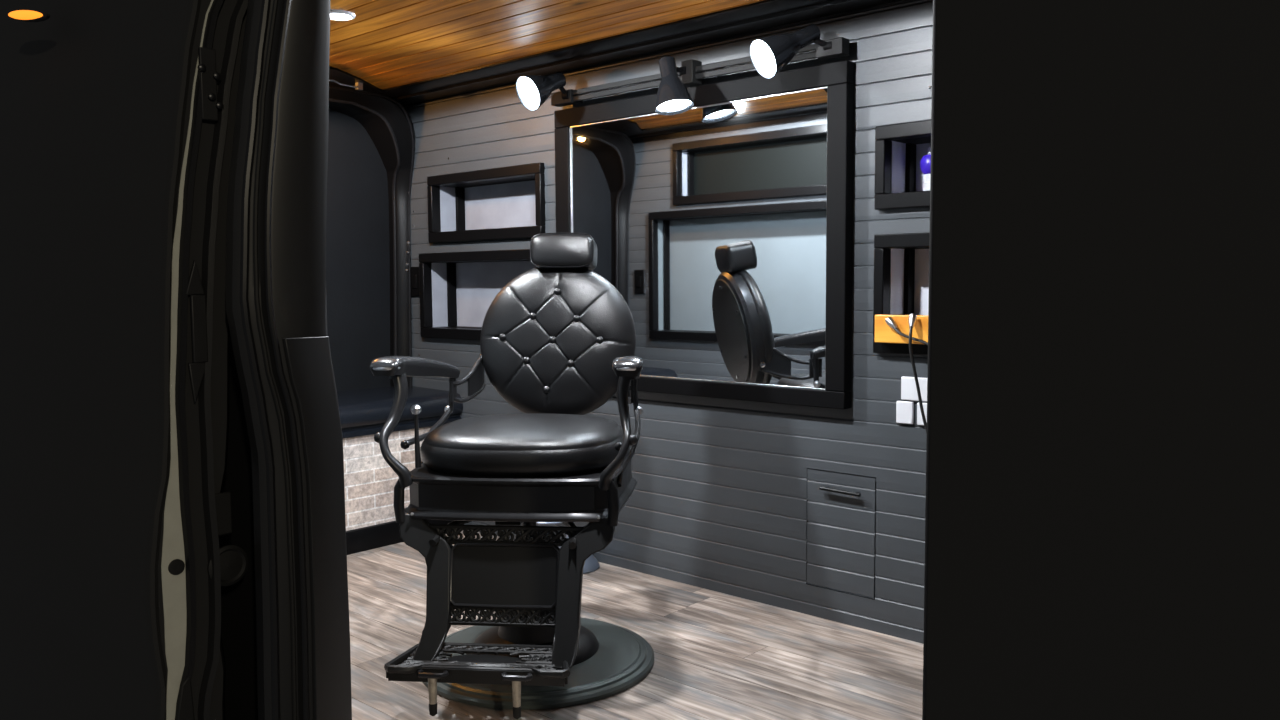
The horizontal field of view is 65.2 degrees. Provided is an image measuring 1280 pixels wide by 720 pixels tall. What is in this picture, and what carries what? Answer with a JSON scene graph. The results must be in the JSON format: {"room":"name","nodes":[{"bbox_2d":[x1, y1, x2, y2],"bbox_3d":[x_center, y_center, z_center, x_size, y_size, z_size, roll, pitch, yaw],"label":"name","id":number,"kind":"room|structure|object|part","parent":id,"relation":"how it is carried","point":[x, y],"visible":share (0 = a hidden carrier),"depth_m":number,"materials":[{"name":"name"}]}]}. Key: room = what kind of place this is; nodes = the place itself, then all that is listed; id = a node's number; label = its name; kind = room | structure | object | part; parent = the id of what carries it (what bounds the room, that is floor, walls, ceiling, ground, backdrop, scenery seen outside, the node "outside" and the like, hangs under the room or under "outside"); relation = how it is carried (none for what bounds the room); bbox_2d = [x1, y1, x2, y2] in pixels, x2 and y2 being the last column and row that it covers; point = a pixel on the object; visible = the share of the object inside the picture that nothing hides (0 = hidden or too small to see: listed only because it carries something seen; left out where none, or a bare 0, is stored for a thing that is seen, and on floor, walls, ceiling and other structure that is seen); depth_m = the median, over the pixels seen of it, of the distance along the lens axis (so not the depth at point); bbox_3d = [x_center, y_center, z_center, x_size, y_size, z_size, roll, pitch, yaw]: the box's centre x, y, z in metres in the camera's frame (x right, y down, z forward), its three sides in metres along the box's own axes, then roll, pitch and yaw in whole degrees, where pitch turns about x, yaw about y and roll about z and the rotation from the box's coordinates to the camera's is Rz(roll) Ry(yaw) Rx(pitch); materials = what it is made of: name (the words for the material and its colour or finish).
{"room":"salon","nodes":[
{"label":"salon","id":0,"kind":"room"},
{"bbox_2d":[329,66,382,93],"bbox_3d":[-1.368,-1.025,3.509,0.510,0.028,1.100,4,6,42],"label":"trim","id":1,"kind":"structure","parent":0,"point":[336,74],"depth_m":3.69,"materials":[{"name":"black paint"}]},
{"bbox_2d":[343,426,431,530],"bbox_3d":[-1.344,0.508,3.699,0.354,0.437,1.423,4,6,42],"label":"wall","id":2,"kind":"structure","parent":0,"point":[369,481],"depth_m":3.79,"materials":[{"name":"brick"}]},
{"bbox_2d":[326,108,389,390],"bbox_3d":[-1.475,-0.409,3.808,0.048,1.650,1.623,4,6,42],"label":"window","id":3,"kind":"structure","parent":2,"relation":"in","point":[357,214],"depth_m":4.12,"materials":[{"name":"black glass"}]},
{"bbox_2d":[329,86,413,386],"bbox_3d":[-1.425,-0.425,3.694,0.214,1.200,1.418,4,6,42],"label":"trim","id":4,"kind":"structure","parent":2,"relation":"attached to","point":[374,125],"depth_m":4.17,"materials":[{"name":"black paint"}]},
{"bbox_2d":[337,386,462,437],"bbox_3d":[-1.346,0.226,3.677,0.406,0.129,1.423,4,6,42],"label":"trim","id":5,"kind":"structure","parent":2,"relation":"on","point":[362,412],"depth_m":3.88,"materials":[{"name":"black plastic"}]},
{"bbox_2d":[346,519,463,554],"bbox_3d":[-1.205,0.691,3.589,0.016,0.087,1.423,4,6,42],"label":"baseboard","id":6,"kind":"structure","parent":2,"relation":"attached to","point":[388,533],"depth_m":3.80,"materials":[{"name":"black paint"}]},
{"bbox_2d":[329,0,763,89],"bbox_3d":[-0.083,-0.945,2.407,4.020,0.005,1.144,4,6,42],"label":"ceiling","id":7,"kind":"structure","parent":0,"point":[388,44],"depth_m":2.96,"materials":[{"name":"brown wood"}]},
{"bbox_2d":[330,10,355,19],"bbox_3d":[-0.844,-0.963,2.796,0.096,0.007,0.096,4,6,42],"label":"recessed light","id":8,"kind":"object","parent":7,"relation":"in","point":[334,14],"visible":0.7,"depth_m":2.79,"materials":[{"name":"grey plastic"}]},
{"bbox_2d":[347,530,922,719],"bbox_3d":[-0.085,0.813,2.481,3.960,0.002,1.603,4,6,42],"label":"floor","id":9,"kind":"structure","parent":0,"point":[718,656],"depth_m":2.68,"materials":[{"name":"grey laminate"}]},
{"bbox_2d":[370,233,653,718],"bbox_3d":[-0.291,0.229,2.593,0.648,1.148,0.957,0,4,6],"label":"barber chair","id":10,"kind":"object","parent":9,"relation":"on","point":[558,340],"visible":1,"depth_m":2.36,"materials":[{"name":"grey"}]},
{"bbox_3d":[-0.615,0.183,2.359,0.024,0.026,0.024,-2,5,-17],"label":"pivot knob","id":11,"kind":"part","parent":10,"relation":"part of","materials":[{"name":"black metal"}]},
{"bbox_3d":[-0.573,0.199,2.394,0.081,0.365,0.139,0,4,6],"label":"arm post","id":12,"kind":"part","parent":10,"relation":"part of","materials":[{"name":"black metal"}]},
{"bbox_3d":[-0.570,0.206,2.429,0.022,0.024,0.022,-2,5,-17],"label":"pivot knob","id":13,"kind":"part","parent":10,"relation":"part of","materials":[{"name":"black metal"}]},
{"bbox_3d":[-0.574,0.028,2.584,0.072,0.083,0.479,0,4,8],"label":"armrest","id":14,"kind":"part","parent":10,"relation":"part of","materials":[{"name":"black leather"}]},
{"bbox_3d":[-0.538,0.120,2.404,0.025,0.025,0.025,0,4,6],"label":"lever knob","id":15,"kind":"part","parent":10,"relation":"part of","materials":[{"name":"silver metal"}]},
{"bbox_3d":[-0.536,0.194,2.410,0.015,0.130,0.015,0,4,6],"label":"recline lever","id":16,"kind":"part","parent":10,"relation":"part of","materials":[{"name":"metal"}]},
{"bbox_3d":[-0.510,0.519,2.308,0.132,0.298,0.190,0,4,6],"label":"footrest leg","id":17,"kind":"part","parent":10,"relation":"part of","materials":[{"name":"black metal"}]},
{"bbox_3d":[-0.351,0.672,2.245,0.415,0.019,0.160,0,4,6],"label":"foot plate","id":18,"kind":"part","parent":10,"relation":"part of","materials":[{"name":"black metal"}]},
{"bbox_3d":[-0.317,0.502,2.331,0.263,0.147,0.042,0,4,6],"label":"panel moulding","id":19,"kind":"part","parent":10,"relation":"part of","materials":[{"name":"black metal"}]},
{"bbox_3d":[-0.316,0.502,2.337,0.256,0.140,0.042,0,4,6],"label":"footrest panel","id":20,"kind":"part","parent":10,"relation":"part of","materials":[{"name":"black metal"}]},
{"bbox_3d":[-0.293,0.308,2.568,0.534,0.103,0.499,0,4,6],"label":"seat frame","id":21,"kind":"part","parent":10,"relation":"part of","materials":[{"name":"black metal"}]},
{"bbox_2d":[420,413,622,476],"bbox_3d":[-0.293,0.205,2.571,0.508,0.110,0.500,0,4,6],"label":"seat cushion","id":22,"kind":"object","parent":10,"relation":"on","point":[522,444],"depth_m":2.37,"materials":[{"name":"black leather"}]},
{"bbox_3d":[-0.272,0.779,2.658,0.621,0.041,0.621,0,4,6],"label":"plate","id":23,"kind":"part","parent":10,"relation":"part of","materials":[{"name":"grey metal"}]},
{"bbox_2d":[480,267,635,414],"bbox_3d":[-0.243,-0.055,2.936,0.464,0.456,0.130,0,4,6],"label":"cushion","id":24,"kind":"object","parent":10,"relation":"on","point":[551,338],"depth_m":2.90,"materials":[{"name":"black leather"}]},
{"bbox_3d":[-0.132,0.519,2.270,0.132,0.298,0.190,0,4,6],"label":"footrest leg","id":25,"kind":"part","parent":10,"relation":"part of","materials":[{"name":"black metal"}]},
{"bbox_3d":[-0.052,0.199,2.343,0.081,0.365,0.139,0,4,6],"label":"arm post","id":26,"kind":"part","parent":10,"relation":"part of","materials":[{"name":"black metal"}]},
{"bbox_3d":[-0.049,0.206,2.377,0.022,0.024,0.022,-2,5,-17],"label":"pivot knob","id":27,"kind":"part","parent":10,"relation":"part of","materials":[{"name":"black metal"}]},
{"bbox_3d":[-0.014,0.028,2.528,0.072,0.083,0.479,0,4,4],"label":"armrest","id":28,"kind":"part","parent":10,"relation":"part of","materials":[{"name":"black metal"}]},
{"bbox_3d":[-0.018,0.184,2.300,0.024,0.026,0.024,-2,5,-17],"label":"pivot knob","id":29,"kind":"part","parent":10,"relation":"part of","materials":[{"name":"black metal"}]},
{"bbox_2d":[536,522,599,573],"bbox_3d":[-0.278,0.634,3.542,0.275,0.194,0.202,1,5,23],"label":"stand","id":30,"kind":"object","parent":9,"relation":"on","point":[591,564],"visible":0.16,"depth_m":3.48,"materials":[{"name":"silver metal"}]},
{"bbox_3d":[-0.324,0.554,3.546,0.184,0.034,0.184,4,6,42],"label":"dish","id":31,"kind":"part","parent":30,"relation":"part of","materials":[{"name":"silver metal"}]},
{"bbox_2d":[404,0,932,643],"bbox_3d":[0.441,-0.110,3.003,3.960,1.750,0.008,4,6,42],"label":"wall","id":32,"kind":"structure","parent":0,"point":[717,502],"depth_m":3.09,"materials":[{"name":"grey paint"}]},
{"bbox_2d":[410,267,419,295],"bbox_3d":[-0.947,-0.331,4.221,0.073,0.124,0.015,4,6,42],"label":"light switch","id":33,"kind":"object","parent":32,"relation":"attached to","point":[414,271],"visible":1,"depth_m":4.21,"materials":[{"name":"black paint"}]},
{"bbox_2d":[419,249,535,339],"bbox_3d":[-0.573,-0.256,3.984,0.790,0.350,0.170,4,6,42],"label":"wall niche","id":34,"kind":"object","parent":32,"relation":"attached to","point":[457,290],"visible":0.56,"depth_m":4.17,"materials":[{"name":"black gloss paint"},{"name":"frosted glass"}]},
{"bbox_3d":[-0.834,-0.276,4.243,0.006,0.282,0.118,4,6,42],"label":"panel","id":35,"kind":"part","parent":34,"relation":"part of","materials":[{"name":"grey paint"}]},
{"bbox_3d":[-0.802,-0.278,4.264,0.014,0.270,0.040,4,6,42],"label":"corner post","id":36,"kind":"part","parent":34,"relation":"part of","materials":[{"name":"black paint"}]},
{"bbox_3d":[-0.559,-0.122,4.008,0.730,0.006,0.118,4,6,42],"label":"panel","id":37,"kind":"part","parent":34,"relation":"part of","materials":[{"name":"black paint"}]},
{"bbox_3d":[-0.561,-0.397,3.987,0.730,0.006,0.118,4,6,42],"label":"panel","id":38,"kind":"part","parent":34,"relation":"part of","materials":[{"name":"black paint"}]},
{"bbox_3d":[-0.518,-0.263,4.044,0.742,0.282,0.008,4,6,42],"label":"panel","id":39,"kind":"part","parent":34,"relation":"part of","materials":[{"name":"grey paint"}]},
{"bbox_2d":[427,162,545,242],"bbox_3d":[-0.562,-0.607,3.945,0.686,0.270,0.170,4,6,42],"label":"wall niche","id":40,"kind":"object","parent":32,"relation":"attached to","point":[508,202],"visible":0.93,"depth_m":4.02,"materials":[{"name":"black gloss paint"},{"name":"frosted glass"}]},
{"bbox_3d":[-0.785,-0.624,4.169,0.006,0.202,0.118,4,6,42],"label":"panel","id":41,"kind":"part","parent":40,"relation":"part of","materials":[{"name":"grey paint"}]},
{"bbox_3d":[-0.752,-0.626,4.190,0.014,0.190,0.040,4,6,42],"label":"corner post","id":42,"kind":"part","parent":40,"relation":"part of","materials":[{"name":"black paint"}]},
{"bbox_3d":[-0.550,-0.707,3.951,0.626,0.006,0.118,4,6,42],"label":"panel","id":43,"kind":"part","parent":40,"relation":"part of","materials":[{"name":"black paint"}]},
{"bbox_3d":[-0.507,-0.614,4.005,0.638,0.202,0.008,4,6,42],"label":"panel","id":44,"kind":"part","parent":40,"relation":"part of","materials":[{"name":"grey paint"}]},
{"bbox_2d":[378,0,918,107],"bbox_3d":[0.353,-0.981,2.845,3.960,0.037,0.255,4,6,42],"label":"trim","id":45,"kind":"structure","parent":32,"relation":"attached to","point":[764,16],"depth_m":3.12,"materials":[{"name":"black paint"}]},
{"bbox_2d":[516,24,848,114],"bbox_3d":[0.078,-0.860,3.083,1.165,0.205,0.266,4,6,42],"label":"track light","id":46,"kind":"object","parent":32,"relation":"attached to","point":[769,55],"visible":1,"depth_m":3.04,"materials":[{"name":"black metal"}]},
{"bbox_3d":[-0.268,-0.931,3.451,0.027,0.061,0.080,4,6,42],"label":"arm","id":47,"kind":"part","parent":46,"relation":"part of","materials":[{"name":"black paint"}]},
{"bbox_3d":[0.121,-0.897,3.094,0.086,0.032,0.027,-4,6,-42],"label":"arm","id":48,"kind":"part","parent":46,"relation":"part of","materials":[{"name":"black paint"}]},
{"bbox_3d":[0.141,-0.896,3.150,1.165,0.070,0.078,4,6,42],"label":"rail","id":49,"kind":"part","parent":46,"relation":"part of","materials":[{"name":"black metal"}]},
{"bbox_3d":[0.504,-0.878,2.771,0.089,0.050,0.038,-2,5,-14],"label":"arm","id":50,"kind":"part","parent":46,"relation":"part of","materials":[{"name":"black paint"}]},
{"bbox_2d":[554,60,853,408],"bbox_3d":[0.150,-0.373,3.208,1.180,0.973,0.040,4,6,42],"label":"wall mirror","id":51,"kind":"object","parent":32,"relation":"attached to","point":[723,225],"visible":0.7,"depth_m":3.08,"materials":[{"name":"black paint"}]},
{"bbox_2d":[807,468,876,598],"bbox_3d":[0.582,0.504,2.917,0.230,0.354,0.043,4,6,42],"label":"access hatch","id":52,"kind":"object","parent":32,"relation":"attached to","point":[841,507],"visible":1,"depth_m":2.92,"materials":[{"name":"grey paint"}]},
{"bbox_3d":[0.582,0.379,2.894,0.130,0.015,0.025,4,6,42],"label":"handle","id":53,"kind":"part","parent":52,"relation":"part of","materials":[{"name":"black paint"}]},
{"bbox_2d":[873,232,929,355],"bbox_3d":[0.956,-0.172,2.613,0.679,0.328,0.170,4,6,42],"label":"wall niche","id":54,"kind":"object","parent":32,"relation":"attached to","point":[901,261],"visible":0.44,"depth_m":2.79,"materials":[{"name":"black paint"}]},
{"bbox_3d":[0.736,-0.190,2.834,0.006,0.260,0.118,4,6,42],"label":"panel","id":55,"kind":"part","parent":54,"relation":"part of","materials":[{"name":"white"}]},
{"bbox_2d":[875,315,927,343],"bbox_3d":[0.890,-0.073,2.554,0.620,0.076,0.052,4,6,42],"label":"bar","id":56,"kind":"object","parent":54,"relation":"attached to","point":[884,333],"visible":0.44,"depth_m":2.69,"materials":[{"name":"orange wood"}]},
{"bbox_2d":[885,317,927,345],"bbox_3d":[0.777,0.042,2.610,0.310,0.304,0.023,4,6,44],"label":"cord","id":57,"kind":"object","parent":56,"relation":"hanging from","point":[890,321],"visible":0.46,"depth_m":2.67,"materials":[{"name":"black plastic"}]},
{"bbox_2d":[908,314,926,434],"bbox_3d":[0.793,0.338,2.602,0.051,0.914,0.227,-4,6,-43],"label":"cord","id":58,"kind":"object","parent":56,"relation":"hanging from","point":[912,319],"visible":0.46,"depth_m":2.63,"materials":[{"name":"black plastic"}]},
{"bbox_3d":[0.768,-0.192,2.855,0.014,0.248,0.040,4,6,42],"label":"corner post","id":59,"kind":"part","parent":54,"relation":"part of","materials":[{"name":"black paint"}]},
{"bbox_3d":[0.967,-0.302,2.616,0.619,0.006,0.118,4,6,42],"label":"panel","id":60,"kind":"part","parent":54,"relation":"part of","materials":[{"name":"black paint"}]},
{"bbox_3d":[1.010,-0.179,2.672,0.631,0.260,0.008,4,6,42],"label":"panel","id":61,"kind":"part","parent":54,"relation":"part of","materials":[{"name":"white"}]},
{"bbox_2d":[874,120,930,209],"bbox_3d":[0.954,-0.517,2.586,0.679,0.227,0.170,4,6,42],"label":"wall niche","id":62,"kind":"object","parent":32,"relation":"attached to","point":[900,148],"visible":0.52,"depth_m":2.74,"materials":[{"name":"black paint"}]},
{"bbox_3d":[0.733,-0.534,2.808,0.006,0.159,0.118,4,6,42],"label":"panel","id":63,"kind":"part","parent":62,"relation":"part of","materials":[{"name":"white"}]},
{"bbox_3d":[0.765,-0.536,2.828,0.014,0.147,0.040,4,6,42],"label":"corner post","id":64,"kind":"part","parent":62,"relation":"part of","materials":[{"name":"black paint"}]},
{"bbox_3d":[0.965,-0.596,2.593,0.619,0.006,0.118,4,6,42],"label":"panel","id":65,"kind":"part","parent":62,"relation":"part of","materials":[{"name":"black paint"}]},
{"bbox_3d":[1.008,-0.524,2.646,0.631,0.159,0.008,4,6,42],"label":"panel","id":66,"kind":"part","parent":62,"relation":"part of","materials":[{"name":"white"}]},
{"bbox_2d":[920,145,930,190],"bbox_3d":[0.803,-0.523,2.751,0.064,0.132,0.064,4,6,42],"label":"spray bottle","id":67,"kind":"object","parent":62,"relation":"on","point":[925,162],"visible":0.38,"depth_m":2.74,"materials":[{"name":"blue plastic"}]},
{"bbox_2d":[896,401,913,423],"bbox_3d":[0.729,0.144,2.752,0.050,0.062,0.010,4,6,42],"label":"wall outlet","id":68,"kind":"object","parent":32,"relation":"attached to","point":[904,409],"visible":1,"depth_m":2.75,"materials":[{"name":"grey plastic"}]},
{"bbox_2d":[901,376,926,401],"bbox_3d":[0.771,0.080,2.708,0.138,0.064,0.010,4,6,42],"label":"wall outlet","id":69,"kind":"object","parent":32,"relation":"attached to","point":[908,385],"visible":0.56,"depth_m":2.73,"materials":[{"name":"grey plastic"}]},
{"bbox_2d":[917,402,926,425],"bbox_3d":[0.785,0.148,2.702,0.078,0.062,0.010,4,6,42],"label":"wall outlet","id":70,"kind":"object","parent":32,"relation":"attached to","point":[919,416],"visible":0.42,"depth_m":2.72,"materials":[{"name":"grey plastic"}]},
{"bbox_2d":[218,0,1279,719],"bbox_3d":[-0.075,-0.003,1.340,5.700,2.400,0.334,4,6,42],"label":"wall","id":71,"kind":"structure","parent":0,"point":[1102,509],"depth_m":0.78,"materials":[{"name":"black"}]},
{"bbox_2d":[0,0,247,719],"bbox_3d":[-1.275,0.112,2.248,1.516,1.950,0.288,4,6,42],"label":"sliding door","id":72,"kind":"structure","parent":71,"relation":"in","point":[117,117],"depth_m":1.81,"materials":[{"name":"black metal"}]},
{"bbox_2d":[8,9,49,21],"bbox_3d":[-1.264,-0.709,2.057,0.216,0.046,0.023,4,6,42],"label":"marker lamp","id":73,"kind":"object","parent":72,"relation":"attached to","point":[27,15],"visible":1,"depth_m":2.03,"materials":[{"name":"orange plastic"}]},
{"bbox_3d":[-0.732,-0.467,1.695,0.008,0.120,0.028,4,6,42],"label":"latch plate","id":74,"kind":"part","parent":72,"relation":"part of","materials":[{"name":"black metal"}]},
{"bbox_2d":[240,0,279,719],"bbox_3d":[-0.614,0.139,1.699,0.014,2.031,0.117,4,6,42],"label":"trim","id":75,"kind":"structure","parent":71,"relation":"attached to","point":[265,7],"depth_m":1.65,"materials":[{"name":"black rubber"}]},
{"bbox_2d":[253,0,296,719],"bbox_3d":[-0.592,0.139,1.697,0.008,2.031,0.110,4,6,42],"label":"trim","id":76,"kind":"structure","parent":71,"relation":"attached to","point":[275,2],"depth_m":1.65,"materials":[{"name":"black rubber"}]},
{"bbox_2d":[264,0,309,719],"bbox_3d":[-0.574,0.138,1.702,0.011,2.031,0.113,4,6,42],"label":"trim","id":77,"kind":"structure","parent":71,"relation":"attached to","point":[287,4],"depth_m":1.66,"materials":[{"name":"black rubber"}]},
{"bbox_2d":[282,336,351,719],"bbox_3d":[-0.553,0.555,1.747,0.011,1.192,0.109,4,6,42],"label":"trim","id":78,"kind":"structure","parent":71,"relation":"attached to","point":[308,359],"depth_m":1.73,"materials":[{"name":"black paint"}]},
{"bbox_2d":[329,79,362,90],"bbox_3d":[-1.097,-1.012,3.658,0.020,0.026,0.180,4,6,42],"label":"trim","id":79,"kind":"structure","parent":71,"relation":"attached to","point":[358,86],"depth_m":3.70,"materials":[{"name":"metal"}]},
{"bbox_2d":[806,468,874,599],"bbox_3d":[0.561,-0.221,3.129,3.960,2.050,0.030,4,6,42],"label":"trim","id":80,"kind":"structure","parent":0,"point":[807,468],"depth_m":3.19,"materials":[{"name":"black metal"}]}
]}

